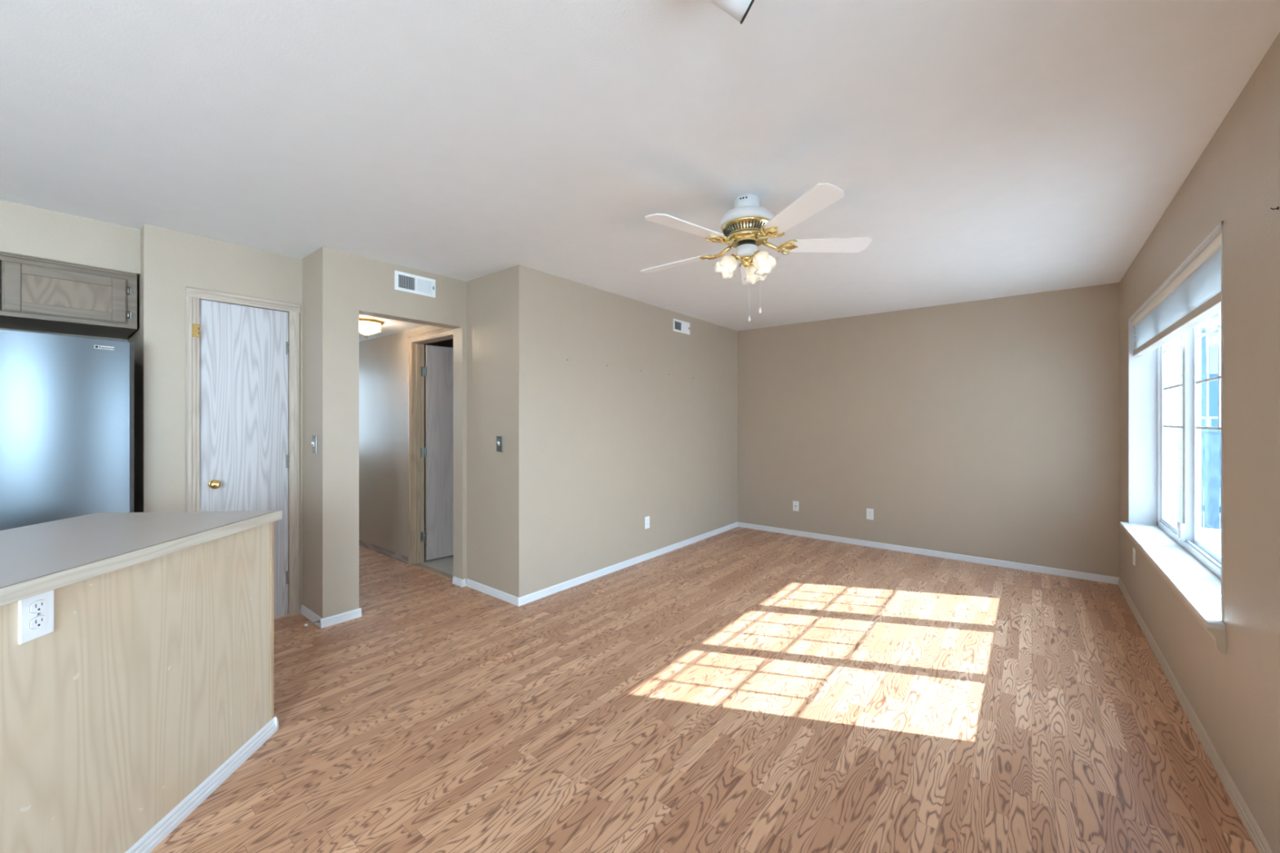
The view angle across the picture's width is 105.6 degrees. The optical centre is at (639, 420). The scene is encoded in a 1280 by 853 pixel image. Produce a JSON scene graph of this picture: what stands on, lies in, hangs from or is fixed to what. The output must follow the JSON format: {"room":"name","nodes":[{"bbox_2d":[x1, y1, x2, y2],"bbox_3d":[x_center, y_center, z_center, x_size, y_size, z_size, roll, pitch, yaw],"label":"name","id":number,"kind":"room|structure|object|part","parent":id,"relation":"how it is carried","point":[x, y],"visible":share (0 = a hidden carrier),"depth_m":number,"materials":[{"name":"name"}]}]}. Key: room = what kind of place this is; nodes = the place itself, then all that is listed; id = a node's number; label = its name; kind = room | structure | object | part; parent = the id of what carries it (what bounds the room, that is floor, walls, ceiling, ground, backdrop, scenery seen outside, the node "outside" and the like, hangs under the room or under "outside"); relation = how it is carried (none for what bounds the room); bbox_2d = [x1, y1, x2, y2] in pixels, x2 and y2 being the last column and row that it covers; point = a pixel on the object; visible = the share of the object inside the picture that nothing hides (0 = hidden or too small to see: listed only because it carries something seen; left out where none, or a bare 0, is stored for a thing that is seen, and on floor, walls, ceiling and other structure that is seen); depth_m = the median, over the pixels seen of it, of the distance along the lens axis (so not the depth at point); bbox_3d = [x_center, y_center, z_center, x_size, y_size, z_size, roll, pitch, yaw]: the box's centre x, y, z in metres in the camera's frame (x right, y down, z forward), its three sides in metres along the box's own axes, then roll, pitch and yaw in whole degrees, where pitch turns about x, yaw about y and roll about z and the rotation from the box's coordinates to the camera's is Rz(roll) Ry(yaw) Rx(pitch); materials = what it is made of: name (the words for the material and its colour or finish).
{"room":"empty living room","nodes":[
{"label":"empty living room","id":0,"kind":"room"},
{"bbox_2d":[0,328,128,340],"bbox_3d":[-4.550,0.108,1.909,0.120,2.450,3.498,0,0,39],"label":"wall","id":1,"kind":"structure","parent":0,"point":[81,335],"depth_m":3.04,"materials":[{"name":"beige paint"}]},
{"bbox_2d":[0,251,137,338],"bbox_3d":[-3.486,-0.696,2.627,0.580,0.322,1.020,0,0,39],"label":"upper cabinet","id":2,"kind":"object","parent":1,"relation":"attached to","point":[37,294],"visible":1,"depth_m":2.66,"materials":[{"name":"grey wood"}]},
{"bbox_3d":[-3.111,-0.687,2.645,0.019,0.260,0.441,0,0,39],"label":"cabinet door","id":3,"kind":"part","parent":2,"relation":"part of","materials":[{"name":"beige wood"}]},
{"bbox_3d":[-3.112,-0.687,2.646,0.008,0.150,0.323,0,0,39],"label":"panel","id":4,"kind":"part","parent":2,"relation":"part of","materials":[{"name":"grey wood"}]},
{"bbox_3d":[-3.268,-0.848,2.450,0.020,0.018,1.018,0,0,39],"label":"moulding","id":5,"kind":"part","parent":2,"relation":"part of","materials":[{"name":"beige wood"}]},
{"bbox_2d":[0,200,140,278],"bbox_3d":[-4.228,-0.987,1.726,0.610,0.260,3.378,0,0,39],"label":"wall","id":6,"kind":"structure","parent":0,"point":[25,230],"depth_m":2.63,"materials":[{"name":"beige paint"}]},
{"bbox_2d":[128,223,302,608],"bbox_3d":[-2.918,0.108,3.335,0.870,2.450,0.772,0,0,39],"label":"wall","id":7,"kind":"structure","parent":0,"point":[171,261],"depth_m":2.86,"materials":[{"name":"beige paint"}]},
{"bbox_2d":[185,286,300,617],"bbox_3d":[-2.558,0.268,3.147,0.166,2.131,0.580,0,0,39],"label":"door","id":8,"kind":"structure","parent":7,"relation":"in","point":[242,353],"depth_m":3.14,"materials":[{"name":"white wood"}]},
{"bbox_3d":[-2.618,0.396,2.991,0.064,0.057,0.057,0,0,39],"label":"knob","id":9,"kind":"part","parent":8,"relation":"part of","materials":[{"name":"gold metal"}]},
{"bbox_3d":[-2.522,-0.768,3.119,0.017,0.060,0.580,0,0,39],"label":"head casing","id":10,"kind":"part","parent":8,"relation":"part of","materials":[{"name":"beige wood"}]},
{"bbox_2d":[302,251,315,613],"bbox_3d":[-3.360,0.108,4.265,3.214,2.450,0.120,0,0,39],"label":"wall column","id":11,"kind":"structure","parent":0,"point":[308,262],"depth_m":3.28,"materials":[{"name":"beige paint"}]},
{"bbox_2d":[311,435,316,453],"bbox_3d":[-2.152,0.161,3.199,0.070,0.118,0.023,0,0,39],"label":"light switch","id":12,"kind":"object","parent":11,"relation":"attached to","point":[313,442],"visible":1,"depth_m":3.19,"materials":[{"name":"grey metal"}]},
{"bbox_2d":[300,604,361,628],"bbox_3d":[-2.116,1.304,3.324,0.392,0.057,0.241,0,0,39],"label":"baseboard","id":13,"kind":"structure","parent":11,"relation":"attached to","point":[345,616],"depth_m":3.21,"materials":[{"name":"white wood"}]},
{"bbox_2d":[304,620,319,626],"bbox_3d":[-2.093,1.297,3.100,0.016,0.016,0.082,0,0,39],"label":"door stop","id":14,"kind":"object","parent":13,"relation":"attached to","point":[317,621],"visible":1,"depth_m":3.10,"materials":[{"name":"grey metal"}]},
{"bbox_2d":[315,246,466,618],"bbox_3d":[-1.773,0.108,3.564,0.136,2.450,1.022,0,0,39],"label":"wall","id":15,"kind":"structure","parent":0,"point":[348,286],"depth_m":3.24,"materials":[{"name":"beige paint"}]},
{"bbox_2d":[394,270,435,297],"bbox_3d":[-1.656,-1.003,3.591,0.013,0.137,0.305,0,0,39],"label":"air vent","id":16,"kind":"object","parent":15,"relation":"in","point":[404,282],"visible":1,"depth_m":3.58,"materials":[{"name":"white plastic"}]},
{"bbox_2d":[359,314,428,342],"bbox_3d":[-3.043,-0.851,4.658,3.214,0.032,0.890,0,0,39],"label":"ceiling","id":17,"kind":"structure","parent":0,"point":[390,326],"depth_m":4.35,"materials":[{"name":"white paint"}]},
{"bbox_2d":[359,317,383,337],"bbox_3d":[-2.309,-0.762,4.098,0.262,0.146,0.262,0,0,-29],"label":"hall ceiling light","id":18,"kind":"object","parent":17,"relation":"attached to","point":[367,326],"visible":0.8,"depth_m":4.04,"materials":[{"name":"white glass"}]},
{"bbox_3d":[-2.309,-0.764,4.098,0.214,0.102,0.214,0,0,-29],"label":"lantern glass","id":19,"kind":"part","parent":18,"relation":"part of","materials":[{"name":"white glass"}]},
{"bbox_3d":[-2.309,-0.825,4.098,0.262,0.020,0.262,0,0,-29],"label":"ceiling plate","id":20,"kind":"part","parent":18,"relation":"part of","materials":[{"name":"gold metal"}]},
{"bbox_2d":[359,268,508,593],"bbox_3d":[-2.451,0.108,4.837,3.910,2.450,0.132,0,0,39],"label":"wall","id":21,"kind":"structure","parent":0,"point":[487,295],"depth_m":3.88,"materials":[{"name":"beige paint"}]},
{"bbox_2d":[359,538,408,564],"bbox_3d":[-3.041,1.303,5.221,2.310,0.060,0.012,0,0,39],"label":"baseboard","id":22,"kind":"structure","parent":21,"relation":"attached to","point":[379,549],"depth_m":4.80,"materials":[{"name":"beige wood"}]},
{"bbox_2d":[407,328,453,565],"bbox_3d":[-1.575,0.280,4.557,0.791,2.106,0.830,0,0,39],"label":"door","id":23,"kind":"structure","parent":21,"relation":"in","point":[437,371],"depth_m":4.55,"materials":[{"name":"grey wood"}]},
{"bbox_3d":[-2.115,0.310,4.470,0.060,2.046,0.017,0,0,39],"label":"casing","id":24,"kind":"part","parent":23,"relation":"part of","materials":[{"name":"beige wood"}]},
{"bbox_3d":[-1.834,-0.743,4.243,0.783,0.060,0.017,0,0,39],"label":"head casing","id":25,"kind":"part","parent":23,"relation":"part of","materials":[{"name":"beige wood"}]},
{"bbox_3d":[-1.757,0.304,4.792,0.035,2.013,0.694,0,0,45],"label":"panel","id":26,"kind":"part","parent":23,"relation":"part of","materials":[{"name":"white wood"}]},
{"bbox_2d":[413,563,453,580],"bbox_3d":[-1.784,1.329,4.259,0.725,0.008,0.060,0,0,39],"label":"trim","id":27,"kind":"structure","parent":21,"relation":"attached to","point":[434,571],"depth_m":4.26,"materials":[{"name":"beige wood"}]},
{"bbox_2d":[452,576,517,605],"bbox_3d":[-1.201,1.304,3.728,0.810,0.057,0.049,0,0,39],"label":"baseboard","id":28,"kind":"structure","parent":21,"relation":"attached to","point":[495,593],"depth_m":3.73,"materials":[{"name":"white wood"}]},
{"bbox_2d":[496,435,502,452],"bbox_3d":[-1.056,0.178,3.628,0.070,0.118,0.023,0,0,39],"label":"light switch","id":29,"kind":"object","parent":21,"relation":"attached to","point":[499,438],"visible":1,"depth_m":3.62,"materials":[{"name":"grey metal"}]},
{"bbox_2d":[424,338,453,531],"bbox_3d":[-2.429,0.108,5.987,0.100,2.450,1.730,0,0,39],"label":"door frame","id":30,"kind":"structure","parent":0,"point":[448,343],"depth_m":5.76,"materials":[{"name":"beige paint"}]},
{"bbox_2d":[508,264,737,597],"bbox_3d":[0.130,0.108,4.828,0.120,2.450,3.336,0,0,39],"label":"wall","id":31,"kind":"structure","parent":0,"point":[596,450],"depth_m":4.21,"materials":[{"name":"beige paint"}]},
{"bbox_2d":[517,522,737,606],"bbox_3d":[0.174,1.304,4.778,0.012,0.057,3.336,0,0,39],"label":"baseboard","id":32,"kind":"structure","parent":31,"relation":"attached to","point":[541,593],"depth_m":4.26,"materials":[{"name":"white wood"}]},
{"bbox_2d":[644,515,649,528],"bbox_3d":[0.071,0.981,4.652,0.008,0.115,0.070,0,0,39],"label":"power outlet","id":33,"kind":"object","parent":31,"relation":"attached to","point":[646,518],"visible":1,"depth_m":4.64,"materials":[{"name":"white plastic"}]},
{"bbox_2d":[672,318,689,334],"bbox_3d":[0.440,-0.981,5.106,0.013,0.128,0.310,0,0,39],"label":"air vent","id":34,"kind":"object","parent":31,"relation":"in","point":[679,326],"visible":1,"depth_m":5.10,"materials":[{"name":"white plastic"}]},
{"bbox_2d":[0,0,1279,330],"bbox_3d":[-1.567,-1.167,2.876,7.750,0.100,8.750,0,0,39],"label":"ceiling","id":35,"kind":"structure","parent":0,"point":[983,149],"depth_m":1.86,"materials":[{"name":"white paint"}]},
{"bbox_2d":[709,0,754,24],"bbox_3d":[0.214,-1.030,1.129,0.158,0.175,0.110,0,0,-12],"label":"spotlight","id":36,"kind":"object","parent":35,"relation":"attached to","point":[738,10],"visible":1,"depth_m":1.13,"materials":[{"name":"white plastic"}]},
{"bbox_2d":[640,182,871,321],"bbox_3d":[0.504,-0.802,2.472,1.183,0.630,1.210,0,0,39],"label":"ceiling fan","id":37,"kind":"object","parent":35,"relation":"hanging from","point":[748,226],"visible":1,"depth_m":2.38,"materials":[{"name":"white wood"}]},
{"bbox_3d":[0.195,-0.865,2.694,0.425,0.033,0.132,-2,-2,34],"label":"fan blade","id":38,"kind":"part","parent":37,"relation":"part of","materials":[{"name":"white wood"}]},
{"bbox_3d":[0.211,-0.874,2.204,0.425,0.029,0.133,0,0,-38],"label":"fan blade","id":39,"kind":"part","parent":37,"relation":"part of","materials":[{"name":"white wood"}]},
{"bbox_3d":[0.425,-0.768,2.444,0.119,0.121,0.120,0,0,39],"label":"lamp shade","id":40,"kind":"part","parent":37,"relation":"part of","materials":[{"name":"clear glass"}]},
{"bbox_3d":[0.484,-0.820,2.447,0.074,0.053,0.046,0,0,11],"label":"lamp arm","id":41,"kind":"part","parent":37,"relation":"part of","materials":[{"name":"gold metal"}]},
{"bbox_3d":[0.656,-0.873,2.861,0.132,0.033,0.425,-2,-1,16],"label":"fan blade","id":42,"kind":"part","parent":37,"relation":"part of","materials":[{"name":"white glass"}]},
{"bbox_3d":[0.572,-0.820,2.413,0.075,0.053,0.045,0,0,39],"label":"lamp arm","id":43,"kind":"part","parent":37,"relation":"part of","materials":[{"name":"gold metal"}]},
{"bbox_3d":[0.608,-0.768,2.554,0.121,0.121,0.116,0,0,-18],"label":"lamp shade","id":44,"kind":"part","parent":37,"relation":"part of","materials":[{"name":"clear glass"}]},
{"bbox_3d":[0.597,-0.788,2.385,0.048,0.054,0.039,0,0,39],"label":"bulb","id":45,"kind":"part","parent":37,"relation":"part of","materials":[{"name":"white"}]},
{"bbox_3d":[0.611,-0.768,2.368,0.121,0.121,0.116,0,0,16],"label":"lamp shade","id":46,"kind":"part","parent":37,"relation":"part of","materials":[{"name":"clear glass"}]},
{"bbox_3d":[0.682,-0.891,2.068,0.132,0.033,0.425,-1,-1,-20],"label":"fan blade","id":47,"kind":"part","parent":37,"relation":"part of","materials":[{"name":"white wood"}]},
{"bbox_3d":[0.958,-0.890,2.474,0.425,0.033,0.132,-2,-1,-2],"label":"fan blade","id":48,"kind":"part","parent":37,"relation":"part of","materials":[{"name":"white wood"}]},
{"bbox_2d":[150,526,1257,852],"bbox_3d":[-1.567,1.380,2.876,7.750,0.106,8.750,0,0,39],"label":"floor","id":49,"kind":"structure","parent":0,"point":[737,690],"depth_m":2.16,"materials":[{"name":"brown wood"}]},
{"bbox_2d":[0,328,133,530],"bbox_3d":[-3.254,0.447,2.459,0.907,1.752,0.890,0,0,37],"label":"refrigerator","id":50,"kind":"object","parent":49,"relation":"on","point":[67,402],"visible":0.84,"depth_m":2.39,"materials":[{"name":"silver metal"}]},
{"bbox_2d":[0,521,279,852],"bbox_3d":[-1.827,0.880,1.096,0.696,0.906,1.952,0,0,-5],"label":"bar cabinet","id":51,"kind":"object","parent":49,"relation":"on","point":[152,684],"visible":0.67,"depth_m":1.47,"materials":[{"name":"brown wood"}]},
{"bbox_2d":[17,590,53,644],"bbox_3d":[-1.496,0.482,1.206,0.009,0.118,0.074,0,0,-4],"label":"power outlet","id":52,"kind":"object","parent":51,"relation":"attached to","point":[35,613],"visible":0.94,"depth_m":1.20,"materials":[{"name":"white plastic"}]},
{"bbox_2d":[30,615,46,628],"bbox_3d":[-1.494,0.501,1.206,0.003,0.028,0.033,0,0,-5],"label":"receptacle","id":53,"kind":"object","parent":52,"relation":"attached to","point":[36,621],"depth_m":1.21,"materials":[{"name":"white plastic"}]},
{"bbox_2d":[30,600,46,613],"bbox_3d":[-1.494,0.463,1.206,0.003,0.028,0.033,0,0,-5],"label":"receptacle","id":54,"kind":"object","parent":52,"relation":"attached to","point":[36,606],"depth_m":1.21,"materials":[{"name":"white plastic"}]},
{"bbox_2d":[0,510,282,606],"bbox_3d":[-1.833,0.407,1.085,0.740,0.039,1.970,0,0,-5],"label":"countertop","id":55,"kind":"structure","parent":51,"relation":"on","point":[39,558],"depth_m":1.57,"materials":[{"name":"grey laminate"}]},
{"bbox_3d":[-1.821,1.304,1.098,0.684,0.057,1.950,0,0,-5],"label":"moulding","id":56,"kind":"part","parent":51,"relation":"part of","materials":[{"name":"white wood"}]},
{"bbox_3d":[-1.904,0.855,2.047,0.672,0.856,0.020,0,0,-5],"label":"corner trim","id":57,"kind":"part","parent":51,"relation":"part of","materials":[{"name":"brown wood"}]},
{"bbox_2d":[737,282,1119,577],"bbox_3d":[2.663,0.108,5.006,3.840,2.450,0.120,0,0,39],"label":"wall","id":58,"kind":"structure","parent":0,"point":[989,428],"depth_m":4.68,"materials":[{"name":"beige paint"}]},
{"bbox_2d":[792,501,799,511],"bbox_3d":[1.799,0.995,5.615,0.070,0.115,0.017,0,0,39],"label":"cable jack","id":59,"kind":"object","parent":58,"relation":"attached to","point":[795,504],"visible":1,"depth_m":5.61,"materials":[{"name":"white plastic"}]},
{"bbox_2d":[866,508,873,519],"bbox_3d":[2.423,0.990,5.117,0.070,0.115,0.008,0,0,39],"label":"power outlet","id":60,"kind":"object","parent":58,"relation":"attached to","point":[869,512],"visible":1,"depth_m":5.11,"materials":[{"name":"white plastic"}]},
{"bbox_2d":[868,511,871,517],"bbox_3d":[2.421,0.990,5.115,0.033,0.066,0.003,0,0,39],"label":"receptacle","id":61,"kind":"object","parent":60,"relation":"attached to","point":[869,512],"depth_m":5.11,"materials":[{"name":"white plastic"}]},
{"bbox_2d":[737,521,1119,584],"bbox_3d":[2.554,1.304,5.009,3.425,0.057,0.012,0,0,39],"label":"baseboard","id":62,"kind":"structure","parent":58,"relation":"attached to","point":[1078,575],"depth_m":4.67,"materials":[{"name":"white wood"}]},
{"bbox_2d":[1120,31,1279,852],"bbox_3d":[1.277,0.108,0.504,0.245,2.450,8.628,0,0,39],"label":"wall","id":63,"kind":"structure","parent":0,"point":[1234,695],"depth_m":1.64,"materials":[{"name":"beige paint"}]},
{"bbox_2d":[1132,547,1135,565],"bbox_3d":[3.430,0.948,3.375,0.009,0.115,0.070,0,0,39],"label":"power outlet","id":64,"kind":"object","parent":63,"relation":"attached to","point":[1133,548],"visible":1,"depth_m":3.36,"materials":[{"name":"white plastic"}]},
{"bbox_2d":[1120,521,1226,640],"bbox_3d":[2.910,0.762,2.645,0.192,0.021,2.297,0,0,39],"label":"window sill","id":65,"kind":"structure","parent":63,"relation":"attached to","point":[1197,584],"depth_m":2.42,"materials":[{"name":"white wood"}]},
{"bbox_2d":[1128,221,1223,622],"bbox_3d":[2.963,0.005,2.617,0.223,1.495,2.250,0,0,39],"label":"window","id":66,"kind":"structure","parent":63,"relation":"in","point":[1151,376],"depth_m":3.39,"materials":[{"name":"white plastic"}]},
{"bbox_3d":[3.474,0.006,3.156,0.026,1.417,0.679,0,0,39],"label":"sash","id":67,"kind":"part","parent":66,"relation":"part of","materials":[{"name":"white plastic"}]},
{"bbox_2d":[1132,232,1221,355],"bbox_3d":[2.913,-0.597,2.656,0.060,0.266,2.220,0,0,39],"label":"window blind","id":68,"kind":"object","parent":66,"relation":"attached to","point":[1193,296],"visible":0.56,"depth_m":2.38,"materials":[{"name":"fabric"}]},
{"bbox_3d":[2.915,-0.484,2.654,0.056,0.040,2.214,0,0,39],"label":"rail","id":69,"kind":"part","parent":68,"relation":"part of","materials":[{"name":"white plastic"}]},
{"bbox_3d":[3.019,0.005,2.572,0.080,1.495,2.250,0,0,39],"label":"frame","id":70,"kind":"part","parent":66,"relation":"part of","materials":[{"name":"white plastic"}]},
{"bbox_3d":[3.017,0.006,2.551,0.026,1.417,0.704,0,0,39],"label":"sash","id":71,"kind":"part","parent":66,"relation":"part of","materials":[{"name":"white plastic"}]},
{"bbox_2d":[1117,577,1273,852],"bbox_3d":[1.958,1.304,1.553,0.012,0.057,6.116,0,0,39],"label":"baseboard","id":72,"kind":"structure","parent":63,"relation":"attached to","point":[1252,828],"depth_m":1.93,"materials":[{"name":"white wood"}]},
{"bbox_2d":[1205,626,1226,654],"bbox_3d":[2.138,0.817,1.803,0.046,0.088,0.016,0,0,39],"label":"window trim","id":73,"kind":"structure","parent":63,"relation":"in","point":[1220,635],"depth_m":1.79,"materials":[{"name":"beige paint"}]},
{"label":"outside","id":74,"kind":"structure","parent":0,"visible":0},
{"bbox_2d":[1201,486,1221,553],"bbox_3d":[12.212,1.503,1.712,15.140,0.100,34.000,0,0,39],"label":"ground","id":75,"kind":"structure","parent":74,"point":[1212,537],"depth_m":6.05,"materials":[{"name":"white"}]},
{"bbox_2d":[1178,333,1182,521],"bbox_3d":[6.903,-0.104,6.503,0.680,3.115,0.150,0,0,39],"label":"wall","id":76,"kind":"structure","parent":75,"relation":"on","point":[1180,428],"depth_m":6.33,"materials":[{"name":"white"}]},
{"bbox_2d":[1178,312,1220,487],"bbox_3d":[17.003,-1.347,10.567,10.000,5.600,6.800,0,0,39],"label":"house","id":77,"kind":"structure","parent":75,"relation":"on","point":[1214,320],"depth_m":10.51,"materials":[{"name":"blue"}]},
{"bbox_3d":[15.026,-0.347,8.115,9.800,3.600,0.500,0,0,39],"label":"trim","id":78,"kind":"part","parent":77,"relation":"part of","materials":[{"name":"white"}]},
{"bbox_2d":[1201,416,1221,529],"bbox_3d":[10.237,0.683,4.096,7.552,1.460,0.090,0,0,39],"label":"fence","id":79,"kind":"object","parent":75,"relation":"on","point":[1211,451],"visible":0.15,"depth_m":6.33,"materials":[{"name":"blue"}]}
]}

